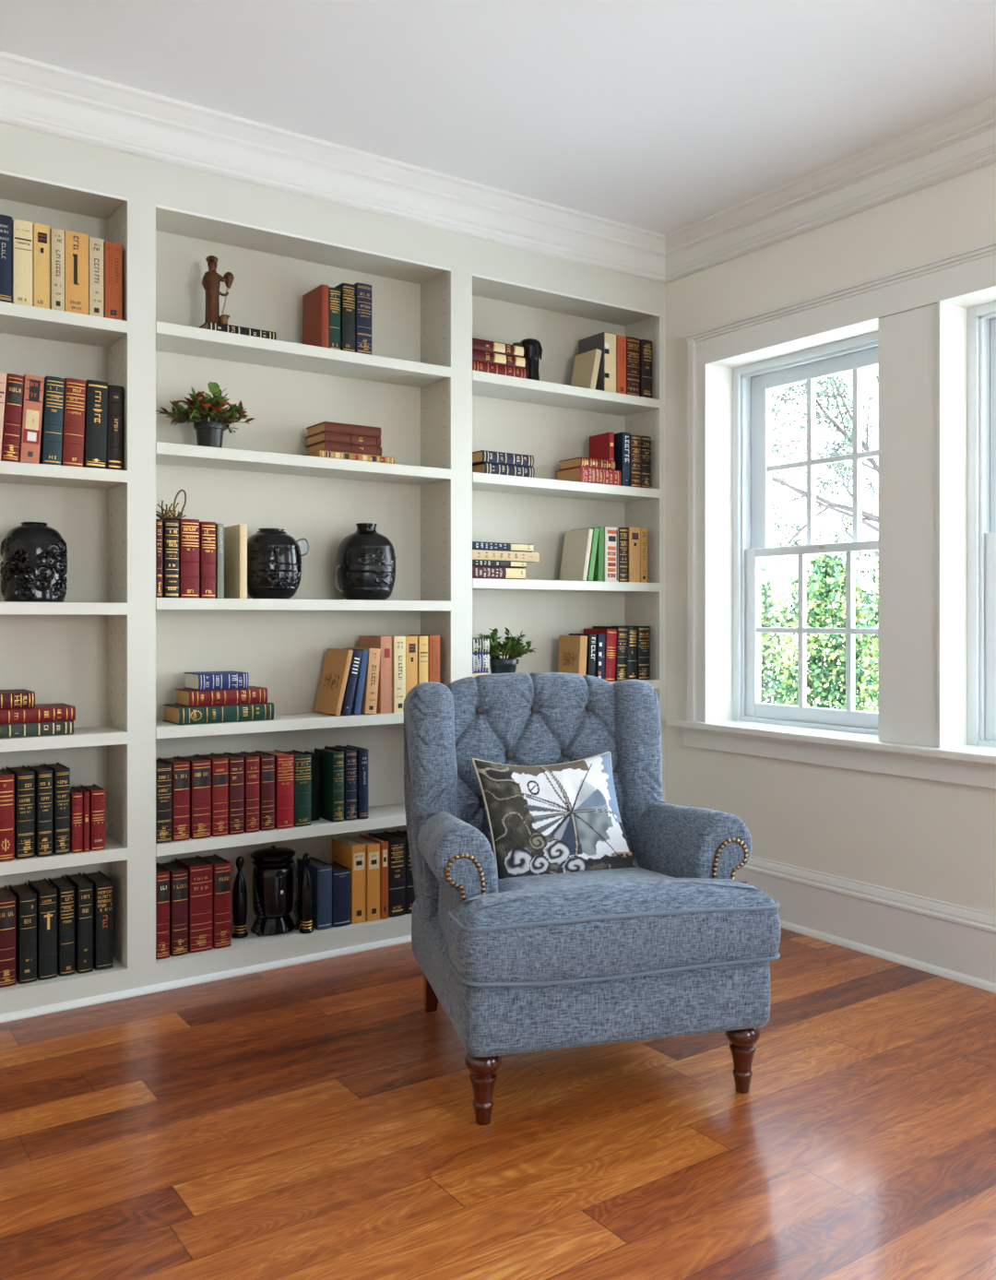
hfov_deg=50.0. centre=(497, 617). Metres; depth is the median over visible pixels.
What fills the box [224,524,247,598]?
book
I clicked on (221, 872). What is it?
book
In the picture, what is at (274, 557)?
vase
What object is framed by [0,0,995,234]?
ceiling
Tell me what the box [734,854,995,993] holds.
baseboard
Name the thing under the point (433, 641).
book
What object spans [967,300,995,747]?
window
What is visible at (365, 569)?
vase
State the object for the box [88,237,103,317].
book
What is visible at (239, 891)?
finial ornament
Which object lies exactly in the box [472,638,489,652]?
book
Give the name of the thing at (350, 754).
book
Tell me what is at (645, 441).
book
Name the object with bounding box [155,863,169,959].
book
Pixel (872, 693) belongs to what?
shrub
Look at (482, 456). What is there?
book
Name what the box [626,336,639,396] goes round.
book
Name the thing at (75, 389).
book
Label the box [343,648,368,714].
book
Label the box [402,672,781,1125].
armchair
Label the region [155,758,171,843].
book
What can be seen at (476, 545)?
book
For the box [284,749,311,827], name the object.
book
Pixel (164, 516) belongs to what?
ornament
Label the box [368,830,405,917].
book
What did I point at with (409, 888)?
book
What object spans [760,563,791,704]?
shrub
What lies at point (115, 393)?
book
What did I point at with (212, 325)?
book
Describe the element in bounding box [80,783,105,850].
book
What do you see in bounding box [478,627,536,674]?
potted plant
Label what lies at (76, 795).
book
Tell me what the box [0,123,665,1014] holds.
bookcase
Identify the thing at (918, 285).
trim
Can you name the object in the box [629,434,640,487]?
book
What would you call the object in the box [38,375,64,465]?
book
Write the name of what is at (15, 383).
book
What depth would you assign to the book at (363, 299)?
3.64 m
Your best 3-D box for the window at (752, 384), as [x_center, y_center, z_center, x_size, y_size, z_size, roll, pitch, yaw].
[1.237,-0.289,3.993,0.127,1.432,0.849,0,0,-35]
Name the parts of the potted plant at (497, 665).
pot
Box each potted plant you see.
[155,381,254,448]
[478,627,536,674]
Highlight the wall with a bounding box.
[665,162,995,913]
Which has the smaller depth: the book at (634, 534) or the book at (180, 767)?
the book at (180, 767)
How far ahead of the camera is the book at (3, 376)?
3.00 m
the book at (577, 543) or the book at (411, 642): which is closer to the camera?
the book at (411, 642)
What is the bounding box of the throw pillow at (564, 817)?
[472,751,638,878]
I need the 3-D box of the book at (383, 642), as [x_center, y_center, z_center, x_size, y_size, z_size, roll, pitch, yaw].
[-0.431,0.197,3.769,0.046,0.267,0.165,0,0,-35]
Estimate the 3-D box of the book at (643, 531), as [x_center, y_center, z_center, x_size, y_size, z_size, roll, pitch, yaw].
[0.555,-0.256,4.446,0.036,0.222,0.159,0,0,-35]
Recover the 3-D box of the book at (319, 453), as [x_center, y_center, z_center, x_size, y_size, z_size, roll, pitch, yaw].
[-0.522,-0.547,3.705,0.287,0.025,0.166,0,0,-35]
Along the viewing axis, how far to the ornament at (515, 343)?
4.08 m
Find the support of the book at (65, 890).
on the bookcase
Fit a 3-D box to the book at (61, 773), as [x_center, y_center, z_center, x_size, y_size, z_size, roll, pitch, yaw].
[-1.305,0.561,3.160,0.040,0.247,0.164,0,0,-35]
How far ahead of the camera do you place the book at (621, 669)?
4.31 m
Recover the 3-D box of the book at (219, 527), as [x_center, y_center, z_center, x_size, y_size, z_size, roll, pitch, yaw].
[-0.916,-0.179,3.426,0.019,0.235,0.159,0,0,-35]
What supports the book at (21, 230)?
on the bookcase
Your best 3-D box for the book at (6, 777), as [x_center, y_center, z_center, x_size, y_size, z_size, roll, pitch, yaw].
[-1.431,0.564,3.074,0.046,0.241,0.168,0,0,-35]
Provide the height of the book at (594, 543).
0.212 m
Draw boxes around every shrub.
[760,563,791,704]
[769,553,877,711]
[854,560,877,712]
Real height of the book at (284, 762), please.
0.239 m
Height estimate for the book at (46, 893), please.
0.257 m
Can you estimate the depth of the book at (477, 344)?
3.97 m
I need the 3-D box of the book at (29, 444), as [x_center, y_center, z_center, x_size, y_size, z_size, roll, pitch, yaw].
[-1.371,-0.567,3.112,0.064,0.254,0.155,0,0,-35]
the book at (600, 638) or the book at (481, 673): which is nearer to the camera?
the book at (481, 673)
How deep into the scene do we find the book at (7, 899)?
3.03 m
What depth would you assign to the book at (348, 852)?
3.67 m
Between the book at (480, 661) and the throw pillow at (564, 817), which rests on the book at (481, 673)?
the book at (480, 661)
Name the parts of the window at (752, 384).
glass pane, glass pane, sash, sash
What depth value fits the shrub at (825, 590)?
7.51 m
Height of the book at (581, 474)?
0.063 m
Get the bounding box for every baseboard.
[0,935,411,1022]
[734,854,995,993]
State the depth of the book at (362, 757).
3.65 m
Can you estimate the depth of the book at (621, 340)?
4.31 m
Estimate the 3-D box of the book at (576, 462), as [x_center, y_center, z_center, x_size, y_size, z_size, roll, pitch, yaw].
[0.359,-0.614,4.301,0.176,0.037,0.143,0,0,-35]
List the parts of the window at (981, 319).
sash, sash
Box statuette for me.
[201,255,234,324]
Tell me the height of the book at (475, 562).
0.023 m
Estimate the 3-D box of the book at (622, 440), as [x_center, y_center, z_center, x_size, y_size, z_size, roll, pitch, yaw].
[0.479,-0.640,4.383,0.040,0.220,0.155,0,0,-35]
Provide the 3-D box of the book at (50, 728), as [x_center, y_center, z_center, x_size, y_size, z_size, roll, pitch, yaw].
[-1.382,0.319,3.116,0.242,0.039,0.166,0,0,-35]
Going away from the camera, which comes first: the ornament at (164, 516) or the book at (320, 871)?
the ornament at (164, 516)
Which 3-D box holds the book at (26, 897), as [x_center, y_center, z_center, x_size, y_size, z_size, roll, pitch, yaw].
[-1.390,0.920,3.127,0.045,0.251,0.163,0,0,-35]
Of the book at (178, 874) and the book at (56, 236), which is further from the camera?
the book at (178, 874)
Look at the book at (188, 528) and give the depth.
3.31 m
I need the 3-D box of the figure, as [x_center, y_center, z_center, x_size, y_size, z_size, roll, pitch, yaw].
[0.125,-0.989,4.141,0.092,0.178,0.088,0,0,-35]
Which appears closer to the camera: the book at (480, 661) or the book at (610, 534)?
the book at (480, 661)
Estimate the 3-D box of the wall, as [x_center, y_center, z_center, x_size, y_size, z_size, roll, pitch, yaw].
[2.325,-0.332,2.303,0.270,2.918,6.250,0,0,-35]
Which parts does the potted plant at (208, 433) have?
pot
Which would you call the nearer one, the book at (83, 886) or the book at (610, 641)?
the book at (83, 886)
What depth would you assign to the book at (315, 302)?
3.59 m
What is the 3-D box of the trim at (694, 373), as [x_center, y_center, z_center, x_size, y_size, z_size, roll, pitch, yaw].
[0.796,-0.360,4.258,0.026,1.542,0.096,0,0,-35]
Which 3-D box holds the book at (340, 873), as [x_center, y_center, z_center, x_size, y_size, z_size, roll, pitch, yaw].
[-0.565,0.951,3.679,0.064,0.189,0.136,0,0,-35]
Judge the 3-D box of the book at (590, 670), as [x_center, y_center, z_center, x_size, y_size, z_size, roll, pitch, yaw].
[0.338,0.159,4.281,0.043,0.191,0.136,0,0,-35]
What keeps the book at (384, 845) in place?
on the bookcase
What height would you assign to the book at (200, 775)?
0.242 m
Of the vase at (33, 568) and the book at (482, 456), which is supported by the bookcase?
the vase at (33, 568)
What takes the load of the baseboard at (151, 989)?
attached to the bookcase
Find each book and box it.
[0,213,11,303]
[0,372,6,461]
[0,373,23,462]
[0,688,35,709]
[0,702,75,723]
[0,720,73,737]
[0,768,14,861]
[0,885,15,987]
[6,765,35,859]
[9,882,36,983]
[11,218,32,306]
[18,373,44,463]
[27,764,52,856]
[27,877,57,980]
[32,223,49,308]
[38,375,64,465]
[43,762,70,854]
[47,876,74,976]
[49,227,64,310]
[60,378,85,467]
[64,230,88,314]
[65,872,93,973]
[70,786,82,853]
[73,785,89,852]
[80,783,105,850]
[82,379,107,468]
[82,870,113,970]
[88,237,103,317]
[103,241,121,319]
[106,384,123,470]
[155,519,162,597]
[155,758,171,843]
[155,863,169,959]
[156,860,188,956]
[158,756,189,841]
[162,520,178,597]
[163,701,274,724]
[175,686,267,706]
[175,854,213,953]
[176,518,199,598]
[177,754,211,839]
[183,670,248,690]
[195,752,228,836]
[198,853,231,948]
[199,320,276,339]
[199,521,215,598]
[212,751,243,834]
[215,523,224,598]
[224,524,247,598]
[228,751,259,832]
[244,750,274,830]
[259,749,294,829]
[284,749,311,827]
[296,856,331,930]
[302,284,328,347]
[302,450,395,463]
[304,751,319,820]
[305,431,380,447]
[306,421,381,437]
[307,440,381,455]
[314,648,353,715]
[314,746,343,822]
[324,745,357,820]
[328,286,340,349]
[329,861,350,927]
[331,836,366,924]
[334,283,355,352]
[337,648,362,715]
[338,744,368,819]
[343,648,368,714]
[346,646,380,713]
[351,835,379,921]
[353,282,372,355]
[358,635,391,713]
[359,833,388,919]
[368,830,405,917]
[385,635,405,712]
[390,829,414,913]
[397,635,417,695]
[408,634,439,682]
[410,635,427,684]
[472,337,524,357]
[472,348,525,367]
[472,359,527,379]
[472,450,533,467]
[472,462,534,477]
[472,541,533,552]
[472,549,539,562]
[472,559,526,568]
[472,566,525,579]
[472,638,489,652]
[472,652,489,673]
[472,672,488,677]
[555,466,621,485]
[557,635,587,675]
[558,456,615,470]
[558,528,592,580]
[568,633,596,676]
[570,348,601,389]
[572,527,599,580]
[578,331,616,392]
[583,628,616,681]
[589,432,614,460]
[592,527,604,581]
[592,626,628,680]
[593,633,605,679]
[603,526,617,581]
[614,431,629,486]
[616,334,626,394]
[617,527,628,581]
[624,626,637,679]
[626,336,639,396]
[628,527,639,582]
[628,626,650,679]
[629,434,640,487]
[640,339,652,398]
[640,435,651,488]
[640,528,647,582]
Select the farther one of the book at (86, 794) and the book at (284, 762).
the book at (284, 762)
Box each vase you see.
[0,521,67,602]
[247,528,308,599]
[333,522,396,600]
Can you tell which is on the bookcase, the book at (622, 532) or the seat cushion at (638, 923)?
the book at (622, 532)
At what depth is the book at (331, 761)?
3.61 m
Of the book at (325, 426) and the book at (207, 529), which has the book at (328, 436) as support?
the book at (325, 426)
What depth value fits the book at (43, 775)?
3.07 m
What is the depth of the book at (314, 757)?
3.62 m
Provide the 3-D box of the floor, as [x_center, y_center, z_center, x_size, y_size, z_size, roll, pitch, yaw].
[0.062,1.202,0.741,5.770,0.150,6.250,0,0,-35]
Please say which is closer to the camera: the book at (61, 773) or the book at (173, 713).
the book at (61, 773)
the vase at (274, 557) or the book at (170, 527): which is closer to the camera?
the book at (170, 527)
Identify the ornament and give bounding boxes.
[155,489,186,520]
[231,855,248,938]
[298,853,313,933]
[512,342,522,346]
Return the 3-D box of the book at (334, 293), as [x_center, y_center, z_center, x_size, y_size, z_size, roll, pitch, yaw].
[-0.591,-1.004,3.656,0.043,0.210,0.162,0,0,-35]
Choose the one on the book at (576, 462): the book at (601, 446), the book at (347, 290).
the book at (601, 446)
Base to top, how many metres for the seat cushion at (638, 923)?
0.185 m
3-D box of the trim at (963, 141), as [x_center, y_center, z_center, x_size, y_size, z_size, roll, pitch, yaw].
[2.247,-1.462,2.097,0.092,0.158,5.600,0,0,-35]
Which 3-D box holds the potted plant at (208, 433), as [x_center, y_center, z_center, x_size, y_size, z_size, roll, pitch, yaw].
[-0.931,-0.643,3.420,0.324,0.220,0.190,0,0,-35]
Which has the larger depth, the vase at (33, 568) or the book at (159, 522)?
the book at (159, 522)
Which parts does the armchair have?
leg, arm, nailhead trim, leg, backrest, seat, arm, nailhead trim, leg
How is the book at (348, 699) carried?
on the bookcase
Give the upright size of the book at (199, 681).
0.051 m
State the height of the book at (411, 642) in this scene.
0.266 m
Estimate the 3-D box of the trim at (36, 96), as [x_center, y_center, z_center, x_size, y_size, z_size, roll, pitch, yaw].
[-1.460,-1.462,2.885,5.300,0.158,0.092,0,0,-35]
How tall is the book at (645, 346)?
0.239 m
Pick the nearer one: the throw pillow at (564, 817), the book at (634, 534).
the throw pillow at (564, 817)
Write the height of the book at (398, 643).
0.267 m
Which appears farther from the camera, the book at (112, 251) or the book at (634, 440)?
the book at (634, 440)
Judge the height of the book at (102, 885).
0.258 m
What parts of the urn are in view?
lid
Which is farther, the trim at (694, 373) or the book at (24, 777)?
the trim at (694, 373)
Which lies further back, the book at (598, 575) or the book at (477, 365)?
the book at (598, 575)
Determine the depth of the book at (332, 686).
3.65 m
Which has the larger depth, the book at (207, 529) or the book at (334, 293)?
the book at (334, 293)
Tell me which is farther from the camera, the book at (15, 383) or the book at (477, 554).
the book at (477, 554)
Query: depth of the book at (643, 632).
4.38 m
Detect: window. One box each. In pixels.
[732,331,877,734]
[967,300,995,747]
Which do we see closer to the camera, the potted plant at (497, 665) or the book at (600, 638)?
the potted plant at (497, 665)
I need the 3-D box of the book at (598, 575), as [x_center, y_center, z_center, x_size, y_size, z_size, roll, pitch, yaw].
[0.365,-0.253,4.313,0.025,0.215,0.159,2,-1,-35]
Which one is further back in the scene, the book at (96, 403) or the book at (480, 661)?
the book at (480, 661)
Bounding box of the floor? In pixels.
[0,927,995,1279]
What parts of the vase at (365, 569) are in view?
handle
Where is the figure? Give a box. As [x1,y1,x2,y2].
[520,338,542,380]
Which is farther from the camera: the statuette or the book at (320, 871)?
the book at (320, 871)
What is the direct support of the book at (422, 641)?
on the bookcase
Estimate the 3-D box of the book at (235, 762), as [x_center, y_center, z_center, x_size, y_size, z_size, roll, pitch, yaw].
[-0.875,0.565,3.460,0.046,0.242,0.172,0,0,-35]
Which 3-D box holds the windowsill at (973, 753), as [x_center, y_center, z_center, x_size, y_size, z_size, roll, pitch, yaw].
[1.382,0.425,3.501,0.202,0.028,2.165,0,0,-35]
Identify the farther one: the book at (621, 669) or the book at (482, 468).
the book at (621, 669)
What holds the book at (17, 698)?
on the book at (42, 712)
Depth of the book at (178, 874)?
3.31 m
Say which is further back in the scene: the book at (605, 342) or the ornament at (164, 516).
the book at (605, 342)
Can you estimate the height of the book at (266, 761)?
0.240 m
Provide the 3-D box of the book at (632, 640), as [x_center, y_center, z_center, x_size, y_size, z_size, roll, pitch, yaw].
[0.506,0.145,4.406,0.053,0.218,0.155,1,-1,-35]
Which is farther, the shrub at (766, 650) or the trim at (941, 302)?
the shrub at (766, 650)
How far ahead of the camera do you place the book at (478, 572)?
3.97 m
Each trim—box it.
[0,50,665,284]
[664,94,995,284]
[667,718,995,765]
[678,727,995,789]
[684,239,995,366]
[687,339,703,722]
[703,315,878,722]
[877,302,937,746]
[937,283,995,747]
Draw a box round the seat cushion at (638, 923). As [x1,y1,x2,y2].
[447,866,781,982]
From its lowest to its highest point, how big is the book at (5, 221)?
0.248 m
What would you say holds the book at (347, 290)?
on the bookcase
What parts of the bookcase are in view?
shelf, shelf, shelf, shelf, shelf, shelf, panel, shelf, shelf, shelf, shelf, shelf, shelf, panel, shelf, shelf, shelf, shelf, panel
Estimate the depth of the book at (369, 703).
3.66 m
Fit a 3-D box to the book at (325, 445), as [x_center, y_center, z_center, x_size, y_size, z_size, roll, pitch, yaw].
[-0.530,-0.576,3.689,0.216,0.031,0.147,0,0,-35]
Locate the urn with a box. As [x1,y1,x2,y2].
[249,845,300,936]
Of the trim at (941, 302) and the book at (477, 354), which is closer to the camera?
the trim at (941, 302)
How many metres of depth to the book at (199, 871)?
3.35 m
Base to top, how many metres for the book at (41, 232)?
0.243 m
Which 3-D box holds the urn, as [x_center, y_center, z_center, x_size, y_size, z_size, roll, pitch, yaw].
[-0.756,0.904,3.578,0.159,0.283,0.137,0,0,-39]
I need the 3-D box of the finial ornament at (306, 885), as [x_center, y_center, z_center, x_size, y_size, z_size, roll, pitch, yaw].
[-0.639,0.915,3.563,0.048,0.262,0.048,0,0,-35]
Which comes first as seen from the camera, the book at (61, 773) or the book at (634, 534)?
the book at (61, 773)
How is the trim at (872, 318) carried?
attached to the wall
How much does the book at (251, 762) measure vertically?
0.241 m
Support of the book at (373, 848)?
on the bookcase
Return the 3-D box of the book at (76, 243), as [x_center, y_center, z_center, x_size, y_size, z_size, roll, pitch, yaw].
[-1.272,-1.005,3.182,0.065,0.239,0.158,0,0,-35]
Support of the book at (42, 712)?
on the book at (50, 728)
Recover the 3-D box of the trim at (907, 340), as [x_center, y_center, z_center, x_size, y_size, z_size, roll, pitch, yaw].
[1.340,-0.294,3.481,0.014,1.411,0.227,0,0,-35]
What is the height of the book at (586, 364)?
0.165 m
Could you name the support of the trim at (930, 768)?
attached to the wall
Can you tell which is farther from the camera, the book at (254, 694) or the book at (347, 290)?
the book at (347, 290)
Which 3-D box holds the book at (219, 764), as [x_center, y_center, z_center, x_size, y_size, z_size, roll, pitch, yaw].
[-0.917,0.565,3.429,0.051,0.243,0.162,0,0,-35]
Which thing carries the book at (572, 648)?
on the bookcase
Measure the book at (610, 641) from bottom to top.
0.210 m

